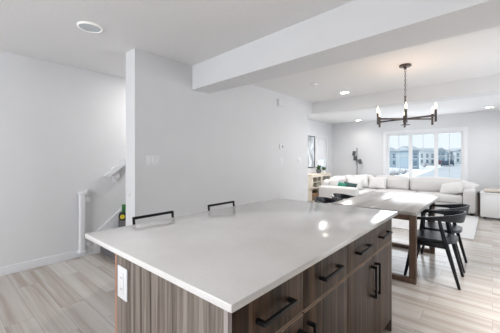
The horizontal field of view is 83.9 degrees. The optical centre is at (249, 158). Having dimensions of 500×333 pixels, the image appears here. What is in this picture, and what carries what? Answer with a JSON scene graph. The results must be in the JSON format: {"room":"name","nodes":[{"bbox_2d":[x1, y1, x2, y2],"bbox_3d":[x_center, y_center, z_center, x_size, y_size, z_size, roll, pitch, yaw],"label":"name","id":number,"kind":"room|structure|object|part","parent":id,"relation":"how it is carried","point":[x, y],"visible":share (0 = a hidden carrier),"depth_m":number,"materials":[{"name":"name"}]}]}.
{"room":"kitchen","nodes":[
{"label":"kitchen","id":0,"kind":"room"},
{"bbox_2d":[0,51,125,266],"bbox_3d":[-2.632,0.055,3.463,0.120,2.550,8.560,0,0,41],"label":"wall","id":1,"kind":"structure","parent":0,"point":[63,127],"depth_m":3.54,"materials":[{"name":"paint"}]},
{"bbox_2d":[0,247,94,275],"bbox_3d":[-3.752,1.280,2.077,0.014,0.100,4.800,0,0,41],"label":"baseboard","id":2,"kind":"structure","parent":1,"relation":"attached to","point":[18,267],"depth_m":3.43,"materials":[{"name":"white wood"}]},
{"bbox_2d":[78,190,90,253],"bbox_3d":[-2.235,0.865,3.762,0.083,0.870,0.153,0,0,41],"label":"newel post","id":3,"kind":"object","parent":1,"relation":"attached to","point":[83,246],"visible":1,"depth_m":3.71,"materials":[{"name":"white wood"}]},
{"bbox_2d":[94,208,121,253],"bbox_3d":[-1.351,0.200,4.827,0.019,2.260,2.500,0,0,41],"label":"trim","id":4,"kind":"structure","parent":1,"relation":"attached to","point":[112,223],"depth_m":4.04,"materials":[{"name":"white wood"}]},
{"bbox_2d":[103,158,125,182],"bbox_3d":[-1.357,-0.574,4.765,0.088,1.848,2.200,0,0,41],"label":"handrail","id":5,"kind":"object","parent":1,"relation":"attached to","point":[113,173],"visible":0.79,"depth_m":4.05,"materials":[{"name":"white wood"}]},
{"bbox_2d":[126,48,312,225],"bbox_3d":[-0.022,0.055,4.676,0.220,2.550,4.060,0,0,41],"label":"wall","id":6,"kind":"structure","parent":0,"point":[220,146],"depth_m":3.78,"materials":[{"name":"paint"}]},
{"bbox_2d":[147,156,159,165],"bbox_3d":[-1.124,0.025,3.236,0.012,0.118,0.165,0,0,41],"label":"light switch","id":7,"kind":"object","parent":6,"relation":"attached to","point":[151,160],"visible":1,"depth_m":3.23,"materials":[{"name":"white plastic"}]},
{"bbox_2d":[277,99,283,106],"bbox_3d":[0.569,-1.030,5.156,0.040,0.130,0.180,0,0,41],"label":"door chime","id":8,"kind":"object","parent":6,"relation":"attached to","point":[280,102],"visible":1,"depth_m":5.12,"materials":[{"name":"paint"}]},
{"bbox_2d":[192,0,499,93],"bbox_3d":[0.982,-1.062,2.176,4.580,0.315,0.530,0,0,41],"label":"beam","id":9,"kind":"structure","parent":6,"relation":"attached to","point":[356,29],"depth_m":2.26,"materials":[{"name":"paint"}]},
{"bbox_2d":[312,74,499,114],"bbox_3d":[3.114,-1.100,4.622,4.580,0.240,0.380,0,0,41],"label":"beam","id":10,"kind":"structure","parent":6,"relation":"attached to","point":[485,85],"depth_m":4.74,"materials":[{"name":"paint"}]},
{"bbox_2d":[0,0,499,123],"bbox_3d":[0.966,-1.280,3.238,6.200,0.120,12.950,0,0,41],"label":"ceiling","id":11,"kind":"structure","parent":0,"point":[190,32],"depth_m":2.92,"materials":[{"name":"paint"}]},
{"bbox_2d":[77,21,102,32],"bbox_3d":[-1.482,-1.212,2.576,0.210,0.013,0.210,0,0,41],"label":"recessed light","id":12,"kind":"object","parent":11,"relation":"in","point":[91,27],"visible":1,"depth_m":2.56,"materials":[{"name":"white plastic"}]},
{"bbox_2d":[79,23,100,31],"bbox_3d":[-1.482,-1.214,2.576,0.180,0.009,0.180,0,0,41],"label":"diffuser","id":13,"kind":"object","parent":12,"relation":"attached to","point":[89,27],"depth_m":2.57,"materials":[{"name":"white plastic"}]},
{"bbox_2d":[377,63,436,127],"bbox_3d":[2.023,-0.825,3.623,0.721,0.789,0.733,0,0,41],"label":"chandelier","id":14,"kind":"object","parent":11,"relation":"hanging from","point":[433,116],"visible":1,"depth_m":3.61,"materials":[{"name":"brown metal"}]},
{"bbox_3d":[1.832,-0.515,3.616,0.342,0.020,0.014,0,0,-2],"label":"arm","id":15,"kind":"part","parent":14,"relation":"part of","materials":[{"name":"brown metal"}]},
{"bbox_3d":[2.023,-0.987,3.623,0.018,0.352,0.018,0,0,-4],"label":"chain","id":16,"kind":"part","parent":14,"relation":"part of","materials":[{"name":"brown metal"}]},
{"bbox_3d":[2.214,-0.515,3.629,0.342,0.020,0.014,0,0,-2],"label":"arm","id":17,"kind":"part","parent":14,"relation":"part of","materials":[{"name":"brown metal"}]},
{"bbox_3d":[2.124,-0.515,3.461,0.330,0.020,0.112,0,0,41],"label":"arm","id":18,"kind":"part","parent":14,"relation":"part of","materials":[{"name":"brown metal"}]},
{"bbox_2d":[0,211,499,332],"bbox_3d":[0.966,1.390,3.238,6.200,0.120,12.950,0,0,41],"label":"floor","id":19,"kind":"structure","parent":0,"point":[76,295],"depth_m":2.70,"materials":[{"name":"wood"}]},
{"bbox_2d":[100,219,125,259],"bbox_3d":[-0.587,0.147,4.949,0.970,2.365,3.550,0,0,41],"label":"staircase","id":20,"kind":"structure","parent":19,"relation":"on","point":[103,250],"depth_m":3.85,"materials":[{"name":"white paint"}]},
{"bbox_2d":[118,204,125,220],"bbox_3d":[-1.839,0.786,4.101,0.185,0.225,0.148,0,0,-24],"label":"tractor","id":21,"kind":"object","parent":20,"relation":"on","point":[122,215],"visible":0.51,"depth_m":4.04,"materials":[{"name":"green plastic"}]},
{"bbox_2d":[132,211,173,224],"bbox_3d":[-0.516,0.857,1.803,0.417,0.947,0.370,0,0,41],"label":"bar stool","id":22,"kind":"object","parent":19,"relation":"on","point":[167,212],"visible":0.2,"depth_m":1.91,"materials":[{"name":"black metal"}]},
{"bbox_2d":[208,201,234,210],"bbox_3d":[-0.095,0.857,2.285,0.417,0.947,0.370,0,0,41],"label":"bar stool","id":23,"kind":"object","parent":19,"relation":"on","point":[228,202],"visible":0.16,"depth_m":2.40,"materials":[{"name":"black metal"}]},
{"bbox_2d":[115,218,392,332],"bbox_3d":[0.240,0.886,1.715,0.799,0.887,1.776,0,0,41],"label":"kitchen island","id":24,"kind":"object","parent":19,"relation":"on","point":[349,290],"visible":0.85,"depth_m":1.21,"materials":[{"name":"brown wood"}]},
{"bbox_2d":[118,265,127,301],"bbox_3d":[-0.576,0.562,1.256,0.093,0.145,0.007,0,0,41],"label":"outlet plate","id":25,"kind":"object","parent":24,"relation":"attached to","point":[122,269],"depth_m":1.24,"materials":[{"name":"white plastic"}]},
{"bbox_3d":[-0.346,0.886,1.072,0.725,0.887,0.018,0,0,41],"label":"panel","id":26,"kind":"part","parent":24,"relation":"part of","materials":[{"name":"brown wood"}]},
{"bbox_2d":[85,198,397,312],"bbox_3d":[0.121,0.429,1.861,1.147,0.026,1.845,0,0,41],"label":"island countertop","id":27,"kind":"structure","parent":24,"relation":"on","point":[229,258],"depth_m":1.36,"materials":[{"name":"stone"}]},
{"bbox_3d":[0.077,0.536,0.994,0.020,0.177,0.410,0,0,41],"label":"drawer","id":28,"kind":"part","parent":24,"relation":"part of","materials":[{"name":"brown wood"}]},
{"bbox_3d":[0.099,0.535,0.975,0.038,0.014,0.200,0,0,41],"label":"handle","id":29,"kind":"part","parent":24,"relation":"part of","materials":[{"name":"black metal"}]},
{"bbox_3d":[0.077,0.933,0.994,0.020,0.590,0.410,0,0,41],"label":"door","id":30,"kind":"part","parent":24,"relation":"part of","materials":[{"name":"brown wood"}]},
{"bbox_3d":[0.261,0.785,1.160,0.038,0.200,0.014,0,0,41],"label":"handle","id":31,"kind":"part","parent":24,"relation":"part of","materials":[{"name":"black metal"}]},
{"bbox_3d":[0.366,0.933,1.325,0.020,0.590,0.457,0,0,41],"label":"door","id":32,"kind":"part","parent":24,"relation":"part of","materials":[{"name":"brown wood"}]},
{"bbox_3d":[0.366,0.536,1.325,0.020,0.177,0.457,0,0,41],"label":"drawer","id":33,"kind":"part","parent":24,"relation":"part of","materials":[{"name":"brown wood"}]},
{"bbox_3d":[0.388,0.535,1.306,0.038,0.014,0.200,0,0,41],"label":"handle","id":34,"kind":"part","parent":24,"relation":"part of","materials":[{"name":"black metal"}]},
{"bbox_3d":[0.656,0.933,1.657,0.020,0.590,0.412,0,0,41],"label":"door","id":35,"kind":"part","parent":24,"relation":"part of","materials":[{"name":"brown wood"}]},
{"bbox_3d":[0.656,0.536,1.657,0.020,0.177,0.412,0,0,41],"label":"drawer","id":36,"kind":"part","parent":24,"relation":"part of","materials":[{"name":"brown wood"}]},
{"bbox_3d":[0.677,0.535,1.638,0.038,0.014,0.200,0,0,41],"label":"handle","id":37,"kind":"part","parent":24,"relation":"part of","materials":[{"name":"black metal"}]},
{"bbox_3d":[0.790,0.785,1.767,0.038,0.200,0.014,0,0,41],"label":"handle","id":38,"kind":"part","parent":24,"relation":"part of","materials":[{"name":"black metal"}]},
{"bbox_3d":[0.840,0.785,1.824,0.038,0.200,0.014,0,0,41],"label":"handle","id":39,"kind":"part","parent":24,"relation":"part of","materials":[{"name":"black metal"}]},
{"bbox_3d":[0.935,0.536,1.977,0.020,0.177,0.425,0,0,41],"label":"drawer","id":40,"kind":"part","parent":24,"relation":"part of","materials":[{"name":"brown wood"}]},
{"bbox_3d":[0.935,0.933,1.977,0.020,0.590,0.425,0,0,41],"label":"door","id":41,"kind":"part","parent":24,"relation":"part of","materials":[{"name":"brown wood"}]},
{"bbox_3d":[0.957,0.535,1.958,0.038,0.014,0.200,0,0,41],"label":"handle","id":42,"kind":"part","parent":24,"relation":"part of","materials":[{"name":"black metal"}]},
{"bbox_3d":[0.810,0.886,2.384,0.743,0.887,0.018,0,0,41],"label":"panel","id":43,"kind":"part","parent":24,"relation":"part of","materials":[{"name":"brown wood"}]},
{"bbox_2d":[308,172,330,201],"bbox_3d":[2.063,0.895,8.623,0.364,0.870,1.240,0,0,41],"label":"display cabinet","id":44,"kind":"object","parent":19,"relation":"on","point":[317,179],"visible":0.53,"depth_m":8.48,"materials":[{"name":"beige paint"}]},
{"bbox_2d":[312,192,318,200],"bbox_3d":[1.866,1.135,8.390,0.274,0.209,0.400,0,0,41],"label":"storage basket","id":45,"kind":"object","parent":44,"relation":"in","point":[314,194],"visible":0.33,"depth_m":8.28,"materials":[{"name":"wicker"}]},
{"bbox_3d":[1.993,0.690,8.283,0.018,0.390,0.601,0,0,41],"label":"door","id":46,"kind":"part","parent":44,"relation":"part of","materials":[{"name":"beige paint"}]},
{"bbox_2d":[316,164,321,172],"bbox_3d":[2.157,0.317,8.700,0.230,0.286,0.200,0,0,41],"label":"potted plant","id":47,"kind":"object","parent":44,"relation":"on","point":[318,170],"visible":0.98,"depth_m":8.65,"materials":[{"name":"green plant"}]},
{"bbox_3d":[2.391,0.690,8.739,0.018,0.390,0.601,0,0,41],"label":"door","id":48,"kind":"part","parent":44,"relation":"part of","materials":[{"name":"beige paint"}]},
{"bbox_2d":[314,197,339,202],"bbox_3d":[1.183,0.949,3.904,0.552,0.767,0.550,0,0,41],"label":"dining chair","id":49,"kind":"object","parent":19,"relation":"on","point":[316,199],"visible":0.23,"depth_m":4.12,"materials":[{"name":"black wood"}]},
{"bbox_2d":[331,193,354,199],"bbox_3d":[1.551,0.949,4.326,0.552,0.767,0.550,0,0,41],"label":"dining chair","id":50,"kind":"object","parent":19,"relation":"on","point":[339,196],"visible":0.2,"depth_m":4.54,"materials":[{"name":"black wood"}]},
{"bbox_2d":[352,151,361,163],"bbox_3d":[3.548,0.490,9.158,0.327,1.680,0.271,0,0,41],"label":"floor lamp","id":51,"kind":"object","parent":19,"relation":"on","point":[353,152],"visible":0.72,"depth_m":9.09,"materials":[{"name":"black metal"}]},
{"bbox_2d":[331,192,438,284],"bbox_3d":[1.913,0.948,3.828,0.943,0.765,1.615,0,0,41],"label":"dining table","id":52,"kind":"object","parent":19,"relation":"on","point":[408,206],"visible":0.62,"depth_m":3.41,"materials":[{"name":"brown wood"}]},
{"bbox_3d":[1.740,0.941,2.967,0.063,0.678,0.070,0,0,41],"label":"leg","id":53,"kind":"part","parent":52,"relation":"part of","materials":[{"name":"brown wood"}]},
{"bbox_3d":[2.565,0.941,3.913,0.063,0.678,0.070,0,0,41],"label":"leg","id":54,"kind":"part","parent":52,"relation":"part of","materials":[{"name":"brown wood"}]},
{"bbox_2d":[404,210,466,289],"bbox_3d":[2.082,0.949,3.120,0.552,0.767,0.550,0,0,41],"label":"dining chair","id":55,"kind":"object","parent":19,"relation":"on","point":[436,239],"visible":0.85,"depth_m":2.99,"materials":[{"name":"black wood"}]},
{"bbox_3d":[1.776,0.993,3.089,0.131,0.678,0.048,0,0,41],"label":"leg","id":56,"kind":"part","parent":55,"relation":"part of","materials":[{"name":"black wood"}]},
{"bbox_3d":[2.071,0.993,3.428,0.131,0.678,0.048,0,0,41],"label":"leg","id":57,"kind":"part","parent":55,"relation":"part of","materials":[{"name":"black wood"}]},
{"bbox_3d":[2.058,0.915,3.141,0.315,0.050,0.456,0,0,41],"label":"seat frame","id":58,"kind":"part","parent":55,"relation":"part of","materials":[{"name":"black wood"}]},
{"bbox_3d":[2.071,0.876,3.129,0.430,0.032,0.448,0,0,41],"label":"seat","id":59,"kind":"part","parent":55,"relation":"part of","materials":[{"name":"black leather"}]},
{"bbox_3d":[2.098,0.620,3.106,0.510,0.109,0.550,0,0,41],"label":"rail","id":60,"kind":"part","parent":55,"relation":"part of","materials":[{"name":"black wood"}]},
{"bbox_3d":[2.046,0.985,2.858,0.200,0.695,0.034,0,0,34],"label":"leg","id":61,"kind":"part","parent":55,"relation":"part of","materials":[{"name":"black wood"}]},
{"bbox_3d":[2.337,0.985,3.191,0.034,0.695,0.200,0,0,-41],"label":"leg","id":62,"kind":"part","parent":55,"relation":"part of","materials":[{"name":"black wood"}]},
{"bbox_2d":[392,213,478,239],"bbox_3d":[3.396,1.323,6.353,2.770,0.012,2.400,0,0,41],"label":"area rug","id":63,"kind":"object","parent":19,"relation":"on","point":[469,226],"visible":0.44,"depth_m":5.55,"materials":[{"name":"fabric"}]},
{"bbox_2d":[319,174,477,215],"bbox_3d":[3.801,0.904,7.273,3.270,0.827,2.219,0,0,41],"label":"sectional sofa","id":64,"kind":"object","parent":63,"relation":"on","point":[427,185],"visible":0.48,"depth_m":7.33,"materials":[{"name":"white fabric"}]},
{"bbox_3d":[2.651,0.857,8.290,0.200,0.535,1.795,0,0,41],"label":"frame","id":65,"kind":"part","parent":64,"relation":"part of","materials":[{"name":"white fabric"}]},
{"bbox_2d":[330,176,346,185],"bbox_3d":[2.485,0.707,7.817,0.230,0.434,0.804,0,0,41],"label":"cushion","id":66,"kind":"object","parent":64,"relation":"on","point":[334,181],"depth_m":7.56,"materials":[{"name":"white fabric"}]},
{"bbox_3d":[2.303,0.997,7.266,1.020,0.532,0.239,0,0,41],"label":"arm","id":67,"kind":"part","parent":64,"relation":"part of","materials":[{"name":"white fabric"}]},
{"bbox_2d":[338,182,346,186],"bbox_3d":[2.449,0.760,7.548,0.368,0.288,0.167,0,0,28],"label":"throw pillow","id":68,"kind":"object","parent":64,"relation":"on","point":[339,183],"visible":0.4,"depth_m":7.50,"materials":[{"name":"green fabric"}]},
{"bbox_2d":[344,182,356,187],"bbox_3d":[2.706,0.765,7.536,0.374,0.252,0.168,0,0,39],"label":"throw pillow","id":69,"kind":"object","parent":64,"relation":"on","point":[347,183],"visible":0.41,"depth_m":7.49,"materials":[{"name":"green fabric"}]},
{"bbox_2d":[347,176,362,189],"bbox_3d":[2.985,0.704,7.915,0.494,0.422,0.234,0,0,6],"label":"throw pillow","id":70,"kind":"object","parent":64,"relation":"on","point":[358,181],"visible":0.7,"depth_m":7.85,"materials":[{"name":"white fabric"}]},
{"bbox_2d":[352,174,368,187],"bbox_3d":[3.290,0.680,8.285,0.476,0.445,0.254,0,0,7],"label":"throw pillow","id":71,"kind":"object","parent":64,"relation":"on","point":[365,184],"visible":0.51,"depth_m":8.19,"materials":[{"name":"white fabric"}]},
{"bbox_2d":[359,190,368,194],"bbox_3d":[2.711,0.977,7.587,0.814,0.209,0.812,0,0,41],"label":"seat cushion","id":72,"kind":"object","parent":64,"relation":"on","point":[361,192],"depth_m":7.42,"materials":[{"name":"white fabric"}]},
{"bbox_2d":[363,188,376,191],"bbox_3d":[3.296,0.977,8.258,0.814,0.209,1.002,0,0,41],"label":"seat cushion","id":73,"kind":"object","parent":64,"relation":"on","point":[364,189],"depth_m":7.90,"materials":[{"name":"white fabric"}]},
{"bbox_2d":[369,177,386,188],"bbox_3d":[3.717,0.714,8.103,0.500,0.332,0.219,0,0,38],"label":"throw pillow","id":74,"kind":"object","parent":64,"relation":"on","point":[379,183],"visible":1,"depth_m":8.03,"materials":[{"name":"white fabric"}]},
{"bbox_2d":[376,175,409,189],"bbox_3d":[4.118,0.712,8.078,0.922,0.442,0.308,0,0,41],"label":"cushion","id":75,"kind":"object","parent":64,"relation":"on","point":[393,182],"depth_m":7.87,"materials":[{"name":"white fabric"}]},
{"bbox_2d":[373,189,416,192],"bbox_3d":[4.059,0.977,7.752,0.982,0.209,0.762,0,0,41],"label":"seat cushion","id":76,"kind":"object","parent":64,"relation":"on","point":[374,190],"depth_m":7.64,"materials":[{"name":"white fabric"}]},
{"bbox_2d":[410,177,462,193],"bbox_3d":[4.921,0.712,7.378,1.172,0.442,0.308,0,0,41],"label":"cushion","id":77,"kind":"object","parent":64,"relation":"on","point":[417,184],"depth_m":7.37,"materials":[{"name":"white fabric"}]},
{"bbox_2d":[416,191,462,203],"bbox_3d":[4.814,0.977,7.093,1.007,0.209,0.762,0,0,41],"label":"seat cushion","id":78,"kind":"object","parent":64,"relation":"on","point":[443,198],"depth_m":6.71,"materials":[{"name":"white fabric"}]},
{"bbox_2d":[439,181,464,194],"bbox_3d":[4.998,0.752,6.902,0.296,0.394,0.601,0,0,-30],"label":"throw pillow","id":79,"kind":"object","parent":64,"relation":"on","point":[454,188],"visible":0.91,"depth_m":6.79,"materials":[{"name":"white fabric"}]},
{"bbox_3d":[5.357,0.997,6.752,0.240,0.531,0.951,0,0,41],"label":"arm","id":80,"kind":"part","parent":64,"relation":"part of","materials":[{"name":"white fabric"}]},
{"bbox_2d":[462,180,480,190],"bbox_3d":[5.347,0.714,6.906,0.314,0.329,0.512,0,0,-19],"label":"throw pillow","id":81,"kind":"object","parent":64,"relation":"on","point":[467,185],"visible":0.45,"depth_m":6.78,"materials":[{"name":"white fabric"}]},
{"bbox_2d":[388,192,433,214],"bbox_3d":[3.768,1.081,6.559,1.000,0.469,1.000,0,0,41],"label":"coffee table","id":82,"kind":"object","parent":63,"relation":"on","point":[411,193],"visible":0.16,"depth_m":6.73,"materials":[{"name":"white paint"}]},
{"bbox_2d":[417,204,469,272],"bbox_3d":[2.450,0.949,3.542,0.552,0.767,0.550,0,0,41],"label":"dining chair","id":83,"kind":"object","parent":19,"relation":"on","point":[428,225],"visible":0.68,"depth_m":3.52,"materials":[{"name":"black wood"}]},
{"bbox_3d":[2.144,0.993,3.511,0.131,0.678,0.048,0,0,41],"label":"leg","id":84,"kind":"part","parent":83,"relation":"part of","materials":[{"name":"black wood"}]},
{"bbox_3d":[2.439,0.993,3.850,0.131,0.678,0.048,0,0,41],"label":"leg","id":85,"kind":"part","parent":83,"relation":"part of","materials":[{"name":"black wood"}]},
{"bbox_3d":[2.439,0.876,3.551,0.430,0.032,0.448,0,0,41],"label":"seat","id":86,"kind":"part","parent":83,"relation":"part of","materials":[{"name":"black leather"}]},
{"bbox_3d":[2.466,0.620,3.528,0.510,0.109,0.550,0,0,41],"label":"rail","id":87,"kind":"part","parent":83,"relation":"part of","materials":[{"name":"black wood"}]},
{"bbox_3d":[2.414,0.985,3.280,0.200,0.695,0.034,0,0,34],"label":"leg","id":88,"kind":"part","parent":83,"relation":"part of","materials":[{"name":"black wood"}]},
{"bbox_3d":[2.705,0.985,3.614,0.034,0.695,0.200,0,0,-41],"label":"leg","id":89,"kind":"part","parent":83,"relation":"part of","materials":[{"name":"black wood"}]},
{"bbox_2d":[477,191,479,215],"bbox_3d":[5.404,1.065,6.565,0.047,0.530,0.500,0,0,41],"label":"side table","id":90,"kind":"object","parent":19,"relation":"on","point":[478,193],"visible":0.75,"depth_m":6.38,"materials":[{"name":"black metal"}]},
{"bbox_2d":[480,191,499,218],"bbox_3d":[5.757,1.042,5.916,1.318,0.575,0.535,0,0,41],"label":"storage cabinet","id":91,"kind":"object","parent":19,"relation":"on","point":[489,201],"visible":1,"depth_m":6.05,"materials":[{"name":"white paint"}]},
{"bbox_2d":[484,188,499,192],"bbox_3d":[5.504,0.717,6.160,0.500,0.076,0.335,0,0,41],"label":"folded throw","id":92,"kind":"object","parent":91,"relation":"on","point":[485,189],"visible":0.99,"depth_m":6.12,"materials":[{"name":"beige fabric"}]},
{"bbox_2d":[308,119,331,176],"bbox_3d":[1.537,0.055,8.412,0.120,2.550,4.100,0,0,41],"label":"wall","id":93,"kind":"structure","parent":0,"point":[315,128],"depth_m":9.25,"materials":[{"name":"paint"}]},
{"bbox_2d":[308,136,314,167],"bbox_3d":[1.836,-0.210,8.641,0.030,1.000,0.720,0,0,41],"label":"framed picture","id":94,"kind":"object","parent":93,"relation":"attached to","point":[311,139],"visible":0.59,"depth_m":8.76},
{"bbox_2d":[318,138,325,169],"bbox_3d":[2.358,-0.145,9.407,0.150,1.090,0.621,0,0,41],"label":"window","id":95,"kind":"structure","parent":93,"relation":"in","point":[324,139],"depth_m":9.57,"materials":[{"name":"plastic"}]},
{"bbox_2d":[318,139,323,158],"bbox_3d":[2.388,-0.330,9.381,0.010,0.680,0.560,0,0,41],"label":"roller shade","id":96,"kind":"object","parent":95,"relation":"attached to","point":[320,141],"visible":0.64,"depth_m":9.35,"materials":[{"name":"fabric"}]},
{"bbox_2d":[317,135,327,171],"bbox_3d":[2.437,-0.155,9.338,0.020,1.230,0.780,0,0,41],"label":"trim","id":97,"kind":"structure","parent":93,"relation":"attached to","point":[318,136],"depth_m":9.58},
{"bbox_2d":[332,110,499,190],"bbox_3d":[5.206,0.055,8.032,6.150,2.550,0.150,0,0,41],"label":"wall","id":98,"kind":"structure","parent":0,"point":[366,138],"depth_m":8.16,"materials":[{"name":"paint"}]},
{"bbox_2d":[383,127,467,180],"bbox_3d":[5.030,-0.080,8.119,2.110,1.540,0.150,0,0,41],"label":"window","id":99,"kind":"structure","parent":98,"relation":"attached to","point":[463,130],"depth_m":7.93,"materials":[{"name":"plastic"}]},
{"bbox_2d":[438,133,460,177],"bbox_3d":[5.539,-0.080,7.726,0.515,1.250,0.014,0,0,41],"label":"grille","id":100,"kind":"object","parent":99,"relation":"attached to","point":[449,155],"depth_m":7.72,"materials":[{"name":"glass"}]},
{"label":"outside","id":101,"kind":"structure","parent":0,"visible":0},
{"bbox_2d":[318,160,445,176],"bbox_3d":[50.645,2.080,88.516,280.000,0.300,320.000,0,0,41],"label":"ground","id":102,"kind":"structure","parent":101,"point":[421,170],"depth_m":48.78,"materials":[{"name":"white snow"}]},
{"bbox_2d":[390,147,395,167],"bbox_3d":[30.290,-0.268,62.116,3.052,4.396,5.800,0,0,0],"label":"house","id":103,"kind":"structure","parent":102,"relation":"on","point":[392,150],"depth_m":59.61,"materials":[{"name":"blue"}]},
{"bbox_2d":[395,146,420,168],"bbox_3d":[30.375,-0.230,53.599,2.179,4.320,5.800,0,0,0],"label":"house","id":104,"kind":"structure","parent":102,"relation":"on","point":[403,151],"depth_m":52.74,"materials":[{"name":"stone"}]},
{"bbox_2d":[419,148,433,165],"bbox_3d":[48.870,-0.482,79.149,5.074,4.825,5.800,0,0,0],"label":"house","id":105,"kind":"structure","parent":102,"relation":"on","point":[426,155],"depth_m":76.66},
{"bbox_2d":[431,147,446,159],"bbox_3d":[66.936,-0.965,100.053,4.134,5.790,5.800,0,0,0],"label":"house","id":106,"kind":"structure","parent":102,"relation":"on","point":[441,151],"depth_m":97.54,"materials":[{"name":"stone"}]},
{"bbox_2d":[445,150,451,160],"bbox_3d":[72.830,-0.674,103.734,3.349,5.207,5.800,0,0,0],"label":"house","id":107,"kind":"structure","parent":102,"relation":"on","point":[447,151],"depth_m":101.23,"materials":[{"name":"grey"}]},
{"bbox_2d":[450,148,460,163],"bbox_3d":[76.038,-0.911,101.859,5.982,5.683,5.800,0,0,0],"label":"house","id":108,"kind":"structure","parent":102,"relation":"on","point":[455,151],"depth_m":99.37,"materials":[{"name":"white"}]},
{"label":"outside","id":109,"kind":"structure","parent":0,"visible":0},
{"bbox_2d":[415,164,460,177],"bbox_3d":[58.662,1.920,72.894,16.124,0.020,133.678,0,0,41],"label":"street","id":110,"kind":"structure","parent":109,"point":[455,170],"depth_m":37.93,"materials":[{"name":"white snow"}]},
{"bbox_2d":[441,161,448,165],"bbox_3d":[47.761,1.226,67.916,1.760,1.392,3.800,0,0,34],"label":"car","id":111,"kind":"object","parent":110,"relation":"on","point":[442,162],"visible":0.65,"depth_m":66.63,"materials":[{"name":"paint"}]}
]}

